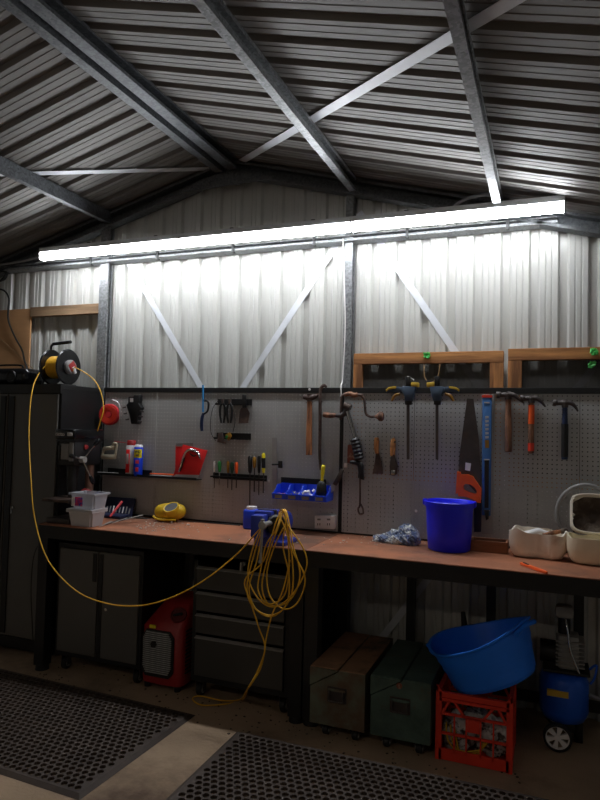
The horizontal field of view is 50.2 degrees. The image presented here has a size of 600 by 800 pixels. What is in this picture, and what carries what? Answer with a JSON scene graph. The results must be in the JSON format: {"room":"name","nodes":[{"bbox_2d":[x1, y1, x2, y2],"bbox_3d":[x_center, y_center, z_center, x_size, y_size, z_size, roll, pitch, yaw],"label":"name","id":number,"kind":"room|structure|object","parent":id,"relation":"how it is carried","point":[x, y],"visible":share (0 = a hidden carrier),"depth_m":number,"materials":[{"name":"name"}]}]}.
{"room":"garage workshop","nodes":[
{"label":"garage workshop","id":0,"kind":"room"},
{"bbox_2d":[0,0,599,259],"bbox_3d":[-1.356,-1.343,1.517,6.450,0.954,6.504,0,-3,21],"label":"ceiling","id":1,"kind":"structure","parent":0,"point":[538,61],"depth_m":3.01,"materials":[{"name":"paint"}]},
{"bbox_2d":[0,182,599,721],"bbox_3d":[-0.273,0.033,4.311,6.330,3.396,0.026,0,-3,21],"label":"wall","id":2,"kind":"structure","parent":0,"point":[538,288],"depth_m":4.17,"materials":[{"name":"metal"}]},
{"bbox_2d":[0,309,31,368],"bbox_3d":[-2.496,-0.403,5.148,0.835,0.630,0.015,0,-3,21],"label":"plywood board","id":3,"kind":"object","parent":2,"relation":"attached to","point":[20,320],"visible":0.55,"depth_m":5.05,"materials":[{"name":"wood"}]},
{"bbox_2d":[352,351,503,484],"bbox_3d":[0.753,0.099,3.857,0.900,0.774,0.043,0,-3,21],"label":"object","id":4,"kind":"object","parent":2,"relation":"attached to","point":[461,369],"visible":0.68,"depth_m":3.86,"materials":[{"name":"brown wood"}]},
{"bbox_2d":[379,475,504,636],"bbox_3d":[1.210,0.431,3.695,1.844,2.564,0.002,0,-3,21],"label":"strap","id":5,"kind":"object","parent":2,"relation":"attached to","point":[423,584],"visible":0.02,"depth_m":3.88,"materials":[{"name":"metal"}]},
{"bbox_2d":[508,347,599,489],"bbox_3d":[1.613,0.101,3.521,0.898,0.784,0.043,0,-3,21],"label":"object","id":6,"kind":"object","parent":2,"relation":"attached to","point":[527,367],"visible":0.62,"depth_m":3.60,"materials":[{"name":"brown wood"}]},
{"bbox_2d":[0,646,599,799],"bbox_3d":[-1.448,1.625,1.339,6.350,0.100,6.400,0,-3,21],"label":"floor","id":7,"kind":"structure","parent":0,"point":[542,772],"depth_m":3.12,"materials":[{"name":"concrete"}]},
{"bbox_2d":[0,384,101,654],"bbox_3d":[-1.958,0.791,4.565,0.900,1.780,0.450,0,-3,21],"label":"tall cabinet","id":8,"kind":"object","parent":7,"relation":"on","point":[53,406],"visible":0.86,"depth_m":4.32,"materials":[{"name":"metal"}]},
{"bbox_2d":[0,289,27,367],"bbox_3d":[-2.192,-0.493,4.962,0.653,0.797,0.092,0,-3,35],"label":"cable","id":9,"kind":"object","parent":8,"relation":"on","point":[7,294],"visible":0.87,"depth_m":5.04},
{"bbox_2d":[0,364,42,383],"bbox_3d":[-2.117,-0.182,4.659,0.500,0.157,0.208,0,-3,21],"label":"radio","id":10,"kind":"object","parent":8,"relation":"on","point":[22,375],"visible":0.88,"depth_m":4.53,"materials":[{"name":"black plastic"}]},
{"bbox_2d":[39,340,80,385],"bbox_3d":[-1.677,-0.257,4.506,0.216,0.322,0.251,0,-3,21],"label":"reel","id":11,"kind":"object","parent":8,"relation":"on","point":[59,367],"visible":0.98,"depth_m":4.46,"materials":[{"name":"black plastic"}]},
{"bbox_2d":[0,669,195,799],"bbox_3d":[-1.435,1.654,3.332,1.535,0.013,0.870,0,-3,24],"label":"rubber mat","id":12,"kind":"object","parent":7,"relation":"on","point":[20,694],"visible":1,"depth_m":3.19,"materials":[{"name":"rubber"}]},
{"bbox_2d":[95,228,114,491],"bbox_3d":[-1.471,0.219,4.718,0.076,3.000,0.055,0,-3,21],"label":"steel post","id":13,"kind":"object","parent":7,"relation":"on","point":[106,270],"visible":0.37,"depth_m":4.73,"materials":[{"name":"metal"}]},
{"bbox_2d":[30,303,98,317],"bbox_3d":[-1.774,-0.682,4.881,0.690,0.075,0.045,0,-3,21],"label":"batten","id":14,"kind":"object","parent":13,"relation":"attached to","point":[80,309],"visible":0.8,"depth_m":4.87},
{"bbox_2d":[0,167,233,277],"bbox_3d":[-1.853,-1.201,4.918,2.950,0.892,0.085,0,-3,21],"label":"rafter","id":15,"kind":"object","parent":13,"relation":"attached to","point":[165,197],"visible":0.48,"depth_m":4.71,"materials":[{"name":"metal"}]},
{"bbox_2d":[0,156,110,223],"bbox_3d":[-2.530,-1.491,1.825,0.042,0.085,6.170,0,-3,21],"label":"purlin","id":16,"kind":"object","parent":15,"relation":"attached to","point":[8,168],"visible":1,"depth_m":4.14,"materials":[{"name":"metal"}]},
{"bbox_2d":[0,167,208,175],"bbox_3d":[-1.571,-1.438,4.055,2.040,0.414,0.045,2,-3,-21],"label":"strap","id":17,"kind":"object","parent":15,"relation":"attached to","point":[191,168],"visible":0.67,"depth_m":4.20,"materials":[{"name":"metal"}]},
{"bbox_2d":[0,0,222,172],"bbox_3d":[-1.672,-1.746,1.504,0.055,0.080,6.170,0,-3,21],"label":"purlin","id":18,"kind":"object","parent":15,"relation":"attached to","point":[17,8],"visible":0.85,"depth_m":3.21,"materials":[{"name":"metal"}]},
{"bbox_2d":[180,171,272,192],"bbox_3d":[-0.508,-1.496,4.356,0.700,0.098,0.008,0,-3,21],"label":"plate","id":19,"kind":"object","parent":15,"relation":"attached to","point":[237,177],"visible":1,"depth_m":4.35,"materials":[{"name":"metal"}]},
{"bbox_2d":[120,253,267,503],"bbox_3d":[-0.539,0.153,4.391,1.874,2.654,0.002,0,-3,21],"label":"strap","id":20,"kind":"object","parent":13,"relation":"attached to","point":[132,269],"visible":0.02,"depth_m":4.59,"materials":[{"name":"metal"}]},
{"bbox_2d":[55,540,184,682],"bbox_3d":[-1.152,1.307,4.115,0.635,0.790,0.491,0,-3,21],"label":"base cabinet","id":21,"kind":"object","parent":7,"relation":"on","point":[86,628],"visible":0.83,"depth_m":3.90,"materials":[{"name":"metal"}]},
{"bbox_2d":[141,591,192,692],"bbox_3d":[-0.755,1.455,3.889,0.282,0.495,0.368,0,-3,21],"label":"generator","id":22,"kind":"object","parent":7,"relation":"on","point":[167,635],"visible":0.88,"depth_m":3.75,"materials":[{"name":"red plastic"}]},
{"bbox_2d":[141,628,174,678],"bbox_3d":[-0.835,1.484,3.737,0.215,0.270,0.029,0,-3,21],"label":"grille","id":23,"kind":"object","parent":22,"relation":"attached to","point":[158,644],"depth_m":3.73,"materials":[{"name":"metal"}]},
{"bbox_2d":[28,364,307,705],"bbox_3d":[-0.914,0.704,3.766,2.199,2.000,0.418,0,-3,27],"label":"extension cord","id":24,"kind":"object","parent":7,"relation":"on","point":[283,512],"visible":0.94,"depth_m":3.30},
{"bbox_2d":[33,388,342,723],"bbox_3d":[-0.700,0.805,3.992,1.801,1.805,0.618,0,-3,21],"label":"workbench","id":25,"kind":"object","parent":7,"relation":"on","point":[213,540],"depth_m":4.10,"materials":[{"name":"metal"}]},
{"bbox_2d":[42,429,103,524],"bbox_3d":[-1.464,0.490,4.185,0.242,0.598,0.390,0,-3,21],"label":"press","id":26,"kind":"object","parent":25,"relation":"on","point":[77,447],"visible":0.91,"depth_m":4.14,"materials":[{"name":"metal"}]},
{"bbox_2d":[66,490,109,526],"bbox_3d":[-1.327,0.681,4.008,0.213,0.205,0.154,0,-3,21],"label":"plastic tub","id":27,"kind":"object","parent":25,"relation":"on","point":[78,517],"depth_m":3.95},
{"bbox_2d":[99,399,119,434],"bbox_3d":[-1.353,0.127,4.565,0.160,0.285,0.056,1,-3,7],"label":"reel","id":28,"kind":"object","parent":25,"relation":"hanging from","point":[111,415],"visible":0.98,"depth_m":4.54,"materials":[{"name":"red plastic"}]},
{"bbox_2d":[104,496,135,518],"bbox_3d":[-1.290,0.743,4.417,0.260,0.129,0.174,0,-3,21],"label":"case","id":29,"kind":"object","parent":25,"relation":"on","point":[126,509],"visible":0.68,"depth_m":4.44,"materials":[{"name":"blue plastic"}]},
{"bbox_2d":[104,512,129,518],"bbox_3d":[-1.303,0.790,4.385,0.250,0.020,0.110,0,-3,21],"label":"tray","id":30,"kind":"object","parent":29,"relation":"on","point":[117,515],"depth_m":4.35,"materials":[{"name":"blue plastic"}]},
{"bbox_2d":[122,395,143,423],"bbox_3d":[-1.159,0.067,4.486,0.180,0.203,0.050,0,-3,21],"label":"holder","id":31,"kind":"object","parent":25,"relation":"attached to","point":[135,407],"visible":1,"depth_m":4.46,"materials":[{"name":"plastic"}]},
{"bbox_2d":[97,468,201,479],"bbox_3d":[-1.047,0.508,4.410,0.806,0.044,0.074,0,-3,21],"label":"wall shelf","id":32,"kind":"object","parent":25,"relation":"attached to","point":[119,472],"visible":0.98,"depth_m":4.44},
{"bbox_2d":[125,440,135,473],"bbox_3d":[-1.180,0.402,4.464,0.066,0.245,0.068,0,-3,21],"label":"spray can","id":33,"kind":"object","parent":32,"relation":"on","point":[131,444],"visible":0.88,"depth_m":4.44,"materials":[{"name":"metal"}]},
{"bbox_2d":[133,445,142,475],"bbox_3d":[-1.120,0.417,4.433,0.062,0.215,0.064,1,-2,0],"label":"spray can","id":34,"kind":"object","parent":32,"relation":"on","point":[138,449],"visible":0.99,"depth_m":4.41,"materials":[{"name":"blue metal"}]},
{"bbox_2d":[175,443,192,467],"bbox_3d":[-0.785,0.399,4.328,0.139,0.221,0.007,0,-3,21],"label":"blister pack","id":35,"kind":"object","parent":32,"relation":"on","point":[178,445],"visible":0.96,"depth_m":4.34,"materials":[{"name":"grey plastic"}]},
{"bbox_2d":[173,445,207,477],"bbox_3d":[-0.739,0.409,4.269,0.258,0.219,0.031,0,-3,21],"label":"blister pack","id":36,"kind":"object","parent":32,"relation":"on","point":[190,462],"visible":1,"depth_m":4.28,"materials":[{"name":"cardboard"}]},
{"bbox_2d":[152,502,185,520],"bbox_3d":[-0.874,0.740,4.260,0.230,0.131,0.156,0,-3,21],"label":"container","id":37,"kind":"object","parent":25,"relation":"on","point":[172,511],"visible":1,"depth_m":4.22,"materials":[{"name":"plastic"}]},
{"bbox_2d":[39,516,339,550],"bbox_3d":[-0.702,0.803,3.988,1.798,0.006,0.610,0,-3,21],"label":"countertop","id":38,"kind":"structure","parent":25,"relation":"on","point":[220,533],"depth_m":3.89,"materials":[{"name":"wood"}]},
{"bbox_2d":[200,385,209,430],"bbox_3d":[-0.639,0.054,4.288,0.065,0.310,0.037,-1,-4,45],"label":"junior hacksaw","id":39,"kind":"object","parent":25,"relation":"hanging from","point":[203,400],"visible":1,"depth_m":4.28,"materials":[{"name":"metal"}]},
{"bbox_2d":[214,433,250,439],"bbox_3d":[-0.446,0.238,4.205,0.253,0.042,0.044,0,-3,21],"label":"tool rack","id":40,"kind":"object","parent":25,"relation":"attached to","point":[235,436],"visible":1,"depth_m":4.20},
{"bbox_2d":[217,432,231,443],"bbox_3d":[-0.494,0.248,4.189,0.107,0.078,0.018,0,-3,21],"label":"tool","id":41,"kind":"object","parent":40,"relation":"on","point":[228,436],"visible":1,"depth_m":4.19,"materials":[{"name":"metal"}]},
{"bbox_2d":[215,399,251,404],"bbox_3d":[-0.439,0.014,4.217,0.253,0.041,0.039,0,-3,21],"label":"tool rack","id":42,"kind":"object","parent":25,"relation":"attached to","point":[233,401],"visible":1,"depth_m":4.22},
{"bbox_2d":[238,395,249,423],"bbox_3d":[-0.360,0.059,4.154,0.077,0.189,0.012,0,-3,21],"label":"scraper","id":43,"kind":"object","parent":42,"relation":"hanging from","point":[244,413],"visible":1,"depth_m":4.15,"materials":[{"name":"metal"}]},
{"bbox_2d":[210,473,266,481],"bbox_3d":[-0.403,0.503,4.175,0.392,0.039,0.044,0,-3,21],"label":"rack","id":44,"kind":"object","parent":25,"relation":"attached to","point":[222,475],"visible":1,"depth_m":4.18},
{"bbox_2d":[248,456,251,504],"bbox_3d":[-0.327,0.520,4.136,0.029,0.315,0.028,0,-3,21],"label":"screwdriver","id":45,"kind":"object","parent":44,"relation":"in","point":[249,457],"visible":1,"depth_m":4.13,"materials":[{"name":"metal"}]},
{"bbox_2d":[243,506,257,528],"bbox_3d":[-0.301,0.742,4.034,0.100,0.140,0.080,0,-3,21],"label":"plastic jug","id":46,"kind":"object","parent":25,"relation":"on","point":[249,511],"visible":0.65,"depth_m":4.00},
{"bbox_2d":[130,521,383,544],"bbox_3d":[-0.228,0.801,3.827,1.911,0.006,0.511,1,-3,16],"label":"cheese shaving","id":47,"kind":"object","parent":25,"relation":"on","point":[130,521],"visible":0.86,"depth_m":3.94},
{"bbox_2d":[251,508,296,563],"bbox_3d":[-0.158,0.727,3.498,0.218,0.255,0.395,0,-3,21],"label":"bench vise","id":48,"kind":"object","parent":25,"relation":"attached to","point":[263,519],"visible":0.84,"depth_m":3.41,"materials":[{"name":"blue metal"}]},
{"bbox_2d":[272,437,281,504],"bbox_3d":[-0.151,0.456,4.086,0.080,0.432,0.023,0,-3,21],"label":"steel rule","id":49,"kind":"object","parent":25,"relation":"hanging from","point":[274,439],"visible":1,"depth_m":4.10,"materials":[{"name":"metal"}]},
{"bbox_2d":[281,477,325,483],"bbox_3d":[0.020,0.513,4.029,0.301,0.041,0.007,0,-3,21],"label":"mounting bar","id":50,"kind":"object","parent":25,"relation":"attached to","point":[283,479],"visible":0.8,"depth_m":4.03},
{"bbox_2d":[272,482,293,498],"bbox_3d":[-0.107,0.566,3.992,0.090,0.090,0.141,0,-3,21],"label":"bin","id":51,"kind":"object","parent":50,"relation":"attached to","point":[281,488],"visible":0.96,"depth_m":4.02,"materials":[{"name":"blue plastic"}]},
{"bbox_2d":[285,483,306,499],"bbox_3d":[-0.025,0.567,3.959,0.090,0.090,0.141,0,-3,21],"label":"bin","id":52,"kind":"object","parent":50,"relation":"attached to","point":[297,487],"visible":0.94,"depth_m":3.98,"materials":[{"name":"blue plastic"}]},
{"bbox_2d":[298,484,316,500],"bbox_3d":[0.058,0.568,3.927,0.090,0.090,0.141,0,-3,21],"label":"bin","id":53,"kind":"object","parent":50,"relation":"attached to","point":[310,487],"visible":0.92,"depth_m":3.92,"materials":[{"name":"blue plastic"}]},
{"bbox_2d":[312,485,332,501],"bbox_3d":[0.140,0.568,3.895,0.090,0.090,0.141,0,-3,21],"label":"bin","id":54,"kind":"object","parent":50,"relation":"attached to","point":[329,496],"visible":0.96,"depth_m":3.85,"materials":[{"name":"blue plastic"}]},
{"bbox_2d":[316,465,326,495],"bbox_3d":[0.132,0.492,3.894,0.063,0.196,0.054,0,-3,21],"label":"brush","id":55,"kind":"object","parent":54,"relation":"in","point":[321,490],"visible":0.94,"depth_m":3.88,"materials":[{"name":"yellow plastic"}]},
{"bbox_2d":[328,469,343,492],"bbox_3d":[0.218,0.491,3.894,0.097,0.151,0.010,0,-3,21],"label":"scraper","id":56,"kind":"object","parent":54,"relation":"in","point":[339,476],"visible":1,"depth_m":3.89,"materials":[{"name":"metal"}]},
{"bbox_2d":[303,394,318,454],"bbox_3d":[0.065,0.153,4.010,0.103,0.382,0.052,0,-3,21],"label":"hammer","id":57,"kind":"object","parent":25,"relation":"hanging from","point":[309,397],"visible":1,"depth_m":3.99,"materials":[{"name":"brown wood"}]},
{"bbox_2d":[318,384,326,469],"bbox_3d":[0.135,0.166,3.976,0.039,0.536,0.057,3,-3,-35],"label":"crowbar","id":58,"kind":"object","parent":25,"relation":"hanging from","point":[322,385],"visible":0.98,"depth_m":3.97,"materials":[{"name":"metal"}]},
{"bbox_2d":[315,515,335,528],"bbox_3d":[0.156,0.752,3.947,0.133,0.086,0.036,0,-3,21],"label":"power outlet","id":59,"kind":"object","parent":25,"relation":"attached to","point":[321,521],"visible":1,"depth_m":3.93,"materials":[{"name":"white plastic"}]},
{"bbox_2d":[191,555,290,712],"bbox_3d":[-0.256,1.308,3.750,0.610,0.800,0.520,0,-3,21],"label":"drawer cabinet","id":60,"kind":"object","parent":7,"relation":"on","point":[228,644],"visible":0.77,"depth_m":3.56,"materials":[{"name":"metal"}]},
{"bbox_2d":[30,663,519,794],"bbox_3d":[-0.311,1.694,3.495,2.882,0.004,0.552,0,-3,21],"label":"floor grit","id":61,"kind":"structure","parent":7,"relation":"on","point":[93,663],"depth_m":3.35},
{"bbox_2d":[342,195,355,530],"bbox_3d":[0.291,0.215,4.030,0.050,3.035,0.055,0,-3,21],"label":"steel post","id":62,"kind":"object","parent":7,"relation":"on","point":[350,200],"visible":0.34,"depth_m":4.05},
{"bbox_2d":[174,233,344,493],"bbox_3d":[-0.543,0.145,4.395,1.844,2.629,0.002,0,-3,21],"label":"brace","id":63,"kind":"object","parent":62,"relation":"attached to","point":[333,249],"visible":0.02,"depth_m":4.25,"materials":[{"name":"metal"}]},
{"bbox_2d":[0,216,556,273],"bbox_3d":[-0.462,-1.023,4.373,4.120,0.036,0.100,0,-3,21],"label":"tie beam","id":64,"kind":"structure","parent":62,"relation":"attached to","point":[499,226],"depth_m":4.18,"materials":[{"name":"metal"}]},
{"bbox_2d":[39,234,181,265],"bbox_3d":[-1.312,-1.083,4.554,1.181,0.162,0.227,0,-3,21],"label":"strip light","id":65,"kind":"object","parent":64,"relation":"attached to","point":[157,243],"visible":0.94,"depth_m":4.45,"materials":[{"name":"paint"}]},
{"bbox_2d":[40,239,178,259],"bbox_3d":[-1.342,-1.044,4.477,1.169,0.052,0.060,0,-3,21],"label":"diffuser","id":66,"kind":"object","parent":65,"relation":"attached to","point":[135,245],"depth_m":4.45,"materials":[{"name":"white"}]},
{"bbox_2d":[178,216,352,253],"bbox_3d":[-0.212,-1.074,4.124,1.181,0.162,0.227,0,-3,21],"label":"strip light","id":67,"kind":"object","parent":64,"relation":"attached to","point":[313,227],"visible":0.93,"depth_m":4.01,"materials":[{"name":"white"}]},
{"bbox_2d":[180,222,349,247],"bbox_3d":[-0.242,-1.036,4.047,1.169,0.052,0.060,0,-3,21],"label":"diffuser","id":68,"kind":"object","parent":67,"relation":"attached to","point":[306,228],"depth_m":4.02,"materials":[{"name":"white"}]},
{"bbox_2d":[350,195,564,238],"bbox_3d":[0.889,-1.066,3.694,1.181,0.162,0.227,0,-3,21],"label":"strip light","id":69,"kind":"object","parent":64,"relation":"attached to","point":[508,208],"visible":1,"depth_m":3.58,"materials":[{"name":"white"}]},
{"bbox_2d":[351,201,563,231],"bbox_3d":[0.858,-1.027,3.617,1.169,0.052,0.060,0,-3,21],"label":"diffuser","id":70,"kind":"object","parent":69,"relation":"attached to","point":[519,208],"depth_m":3.58,"materials":[{"name":"white"}]},
{"bbox_2d":[340,238,345,396],"bbox_3d":[0.266,-0.459,4.003,0.028,1.121,0.079,1,-3,15],"label":"power cable","id":71,"kind":"object","parent":62,"relation":"attached to","point":[342,238],"visible":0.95,"depth_m":4.03,"materials":[{"name":"white plastic"}]},
{"bbox_2d":[229,160,599,237],"bbox_3d":[1.103,-1.117,3.759,3.400,1.013,0.085,0,-3,21],"label":"rafter","id":72,"kind":"object","parent":62,"relation":"attached to","point":[572,223],"visible":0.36,"depth_m":3.97,"materials":[{"name":"metal"}]},
{"bbox_2d":[20,0,236,169],"bbox_3d":[-1.581,-1.755,1.469,0.070,0.080,6.170,0,-3,21],"label":"purlin","id":73,"kind":"object","parent":72,"relation":"attached to","point":[53,12],"visible":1,"depth_m":3.23,"materials":[{"name":"metal"}]},
{"bbox_2d":[191,0,355,191],"bbox_3d":[-0.790,-1.503,1.146,0.042,0.085,6.170,0,-3,21],"label":"purlin","id":74,"kind":"object","parent":72,"relation":"attached to","point":[216,12],"visible":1,"depth_m":2.82,"materials":[{"name":"metal"}]},
{"bbox_2d":[239,0,525,161],"bbox_3d":[0.208,-1.371,2.921,0.049,0.588,3.036,2,-3,-23],"label":"strap","id":75,"kind":"object","parent":72,"relation":"attached to","point":[500,7],"visible":1,"depth_m":2.50,"materials":[{"name":"metal"}]},
{"bbox_2d":[442,0,503,203],"bbox_3d":[0.028,-1.258,0.814,0.042,0.085,6.170,0,-3,21],"label":"purlin","id":76,"kind":"object","parent":72,"relation":"attached to","point":[455,10],"visible":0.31,"depth_m":2.35,"materials":[{"name":"metal"}]},
{"bbox_2d":[453,193,490,205],"bbox_3d":[1.006,-1.150,3.670,0.305,0.068,0.038,-1,-3,43],"label":"conduit","id":77,"kind":"object","parent":76,"relation":"attached to","point":[459,202],"visible":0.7,"depth_m":3.68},
{"bbox_2d":[357,210,566,516],"bbox_3d":[1.194,0.146,3.714,1.855,2.714,0.002,0,-3,21],"label":"strap","id":78,"kind":"object","parent":62,"relation":"attached to","point":[382,246],"visible":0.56,"depth_m":3.94,"materials":[{"name":"metal"}]},
{"bbox_2d":[309,631,392,740],"bbox_3d":[0.286,1.533,3.450,0.287,0.351,0.628,0,-3,21],"label":"footlocker","id":79,"kind":"object","parent":7,"relation":"on","point":[340,678],"visible":0.74,"depth_m":3.21,"materials":[{"name":"brown metal"}]},
{"bbox_2d":[166,732,547,799],"bbox_3d":[0.253,1.662,2.559,1.570,0.013,0.870,0,-3,21],"label":"rubber mat","id":80,"kind":"object","parent":7,"relation":"on","point":[239,742],"visible":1,"depth_m":2.81,"materials":[{"name":"rubber"}]},
{"bbox_2d":[370,639,444,753],"bbox_3d":[0.579,1.532,3.325,0.292,0.356,0.608,0,-3,21],"label":"footlocker","id":81,"kind":"object","parent":7,"relation":"on","point":[403,684],"visible":0.9,"depth_m":3.09,"materials":[{"name":"green paint"}]},
{"bbox_2d":[302,388,599,726],"bbox_3d":[0.976,0.818,3.336,1.801,1.805,0.618,0,-3,21],"label":"workbench","id":82,"kind":"object","parent":7,"relation":"on","point":[565,576],"visible":0.75,"depth_m":3.56,"materials":[{"name":"metal"}]},
{"bbox_2d":[323,392,383,420],"bbox_3d":[0.326,0.038,3.909,0.382,0.179,0.061,0,-3,23],"label":"brace","id":83,"kind":"object","parent":82,"relation":"hanging from","point":[346,406],"visible":0.99,"depth_m":3.90,"materials":[{"name":"metal"}]},
{"bbox_2d":[345,410,363,514],"bbox_3d":[0.330,0.377,3.871,0.131,0.629,0.062,0,-3,21],"label":"spring","id":84,"kind":"object","parent":82,"relation":"hanging from","point":[355,441],"visible":1,"depth_m":3.85,"materials":[{"name":"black metal"}]},
{"bbox_2d":[372,437,382,473],"bbox_3d":[0.469,0.334,3.844,0.065,0.218,0.028,0,-3,21],"label":"scraper","id":85,"kind":"object","parent":82,"relation":"hanging from","point":[378,468],"visible":1,"depth_m":3.84,"materials":[{"name":"brown wood"}]},
{"bbox_2d":[390,438,397,475],"bbox_3d":[0.556,0.338,3.801,0.048,0.225,0.036,0,-3,21],"label":"scraper","id":86,"kind":"object","parent":82,"relation":"hanging from","point":[393,463],"visible":1,"depth_m":3.80,"materials":[{"name":"brown wood"}]},
{"bbox_2d":[373,523,420,545],"bbox_3d":[0.560,0.763,3.681,0.294,0.109,0.169,0,-3,34],"label":"rag","id":87,"kind":"object","parent":82,"relation":"on","point":[406,534],"visible":1,"depth_m":3.62,"materials":[{"name":"blue fabric"}]},
{"bbox_2d":[386,376,418,459],"bbox_3d":[0.603,0.104,3.782,0.196,0.492,0.040,0,-3,21],"label":"clamp","id":88,"kind":"object","parent":82,"relation":"hanging from","point":[409,391],"visible":1,"depth_m":3.76,"materials":[{"name":"metal"}]},
{"bbox_2d":[427,376,458,459],"bbox_3d":[0.825,0.102,3.696,0.187,0.484,0.040,0,-3,21],"label":"clamp","id":89,"kind":"object","parent":82,"relation":"hanging from","point":[437,391],"visible":1,"depth_m":3.70,"materials":[{"name":"metal"}]},
{"bbox_2d":[423,498,476,552],"bbox_3d":[0.814,0.679,3.489,0.284,0.268,0.272,0,-3,21],"label":"bucket","id":90,"kind":"object","parent":82,"relation":"on","point":[449,520],"visible":1,"depth_m":3.39,"materials":[{"name":"blue plastic"}]},
{"bbox_2d":[305,534,599,579],"bbox_3d":[0.975,0.816,3.333,1.798,0.006,0.610,0,-3,21],"label":"countertop","id":91,"kind":"structure","parent":82,"relation":"on","point":[564,567],"depth_m":3.27,"materials":[{"name":"wood"}]},
{"bbox_2d":[455,399,481,502],"bbox_3d":[0.963,0.285,3.641,0.143,0.588,0.024,0,-3,21],"label":"saw","id":92,"kind":"object","parent":82,"relation":"hanging from","point":[469,472],"visible":1,"depth_m":3.64,"materials":[{"name":"metal"}]},
{"bbox_2d":[474,500,481,531],"bbox_3d":[1.009,0.658,3.632,0.044,0.183,0.010,0,-3,21],"label":"block","id":93,"kind":"object","parent":82,"relation":"attached to","point":[478,510],"visible":0.86,"depth_m":3.63,"materials":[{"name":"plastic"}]},
{"bbox_2d":[482,395,491,519],"bbox_3d":[1.050,0.323,3.608,0.056,0.703,0.029,0,-3,21],"label":"spirit level","id":94,"kind":"object","parent":82,"relation":"hanging from","point":[486,399],"visible":1,"depth_m":3.60,"materials":[{"name":"blue paint"}]},
{"bbox_2d":[482,395,494,533],"bbox_3d":[1.061,0.363,3.627,0.071,0.789,0.009,0,-3,21],"label":"long straightedge","id":95,"kind":"object","parent":82,"relation":"hanging from","point":[487,525],"visible":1,"depth_m":3.61,"materials":[{"name":"metal"}]},
{"bbox_2d":[470,537,508,553],"bbox_3d":[1.028,0.789,3.475,0.195,0.061,0.110,0,-3,21],"label":"wooden box","id":96,"kind":"object","parent":82,"relation":"on","point":[478,544],"visible":0.85,"depth_m":3.43,"materials":[{"name":"brown wood"}]},
{"bbox_2d":[496,391,523,451],"bbox_3d":[1.176,0.121,3.577,0.152,0.340,0.053,0,-3,21],"label":"hammer","id":97,"kind":"object","parent":82,"relation":"hanging from","point":[508,395],"visible":1,"depth_m":3.56,"materials":[{"name":"brown wood"}]},
{"bbox_2d":[520,395,545,453],"bbox_3d":[1.286,0.133,3.533,0.134,0.325,0.053,0,-3,21],"label":"hammer","id":98,"kind":"object","parent":82,"relation":"hanging from","point":[531,399],"visible":1,"depth_m":3.52,"materials":[{"name":"brown wood"}]},
{"bbox_2d":[520,562,547,573],"bbox_3d":[1.109,0.795,3.040,0.025,0.015,0.208,2,-3,-14],"label":"utility knife","id":99,"kind":"object","parent":82,"relation":"on","point":[521,563],"visible":1,"depth_m":3.02,"materials":[{"name":"orange plastic"}]},
{"bbox_2d":[509,525,567,559],"bbox_3d":[1.243,0.743,3.345,0.290,0.152,0.164,0,-3,21],"label":"container","id":100,"kind":"object","parent":82,"relation":"on","point":[529,542],"visible":0.94,"depth_m":3.29,"materials":[{"name":"white plastic"}]},
{"bbox_2d":[553,399,578,459],"bbox_3d":[1.440,0.159,3.471,0.130,0.328,0.053,0,-3,21],"label":"hammer","id":101,"kind":"object","parent":82,"relation":"hanging from","point":[564,426],"visible":1,"depth_m":3.46,"materials":[{"name":"metal"}]},
{"bbox_2d":[555,483,599,528],"bbox_3d":[1.511,0.588,3.398,0.295,0.294,0.022,0,-3,21],"label":"hoop","id":102,"kind":"object","parent":82,"relation":"on","point":[568,490],"visible":0.89,"depth_m":3.43,"materials":[{"name":"plastic"}]},
{"bbox_2d":[566,532,599,565],"bbox_3d":[1.508,0.746,3.198,0.330,0.147,0.180,0,-3,21],"label":"container","id":103,"kind":"object","parent":82,"relation":"on","point":[583,549],"visible":0.99,"depth_m":3.16,"materials":[{"name":"beige plastic"}]},
{"bbox_2d":[570,493,599,534],"bbox_3d":[1.625,0.596,3.302,0.430,0.214,0.157,0,-3,21],"label":"container","id":104,"kind":"object","parent":103,"relation":"on","point":[584,507],"visible":0.99,"depth_m":3.35,"materials":[{"name":"white plastic"}]},
{"bbox_2d":[435,673,515,774],"bbox_3d":[0.865,1.537,3.128,0.349,0.345,0.324,0,-3,21],"label":"crate","id":105,"kind":"object","parent":7,"relation":"on","point":[445,697],"visible":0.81,"depth_m":2.99,"materials":[{"name":"red plastic"}]},
{"bbox_2d":[442,708,475,750],"bbox_3d":[0.764,1.601,3.088,0.167,0.201,0.143,-1,-3,44],"label":"plastic bag","id":106,"kind":"object","parent":105,"relation":"in","point":[459,722],"visible":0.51,"depth_m":3.05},
{"bbox_2d":[445,722,487,754],"bbox_3d":[0.782,1.602,3.006,0.196,0.141,0.012,0,-3,21],"label":"cord","id":107,"kind":"object","parent":105,"relation":"in","point":[484,744],"visible":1,"depth_m":3.01,"materials":[{"name":"yellow plastic"}]},
{"bbox_2d":[464,707,487,749],"bbox_3d":[0.863,1.610,3.127,0.186,0.220,0.144,-1,-3,44],"label":"plastic bag","id":108,"kind":"object","parent":105,"relation":"in","point":[477,712],"visible":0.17,"depth_m":3.12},
{"bbox_2d":[426,616,535,694],"bbox_3d":[0.885,1.232,3.164,0.532,0.396,0.524,0,-3,21],"label":"tub","id":109,"kind":"object","parent":105,"relation":"on","point":[495,655],"visible":1,"depth_m":2.98,"materials":[{"name":"blue plastic"}]},
{"bbox_2d":[476,712,505,756],"bbox_3d":[0.921,1.589,3.033,0.169,0.198,0.145,0,-3,21],"label":"plastic bag","id":110,"kind":"object","parent":105,"relation":"in","point":[487,728],"visible":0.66,"depth_m":2.99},
{"bbox_2d":[539,603,597,752],"bbox_3d":[1.369,1.390,3.269,0.275,0.675,0.337,0,-3,21],"label":"air compressor","id":111,"kind":"object","parent":7,"relation":"on","point":[564,683],"visible":1,"depth_m":3.21,"materials":[{"name":"blue paint"}]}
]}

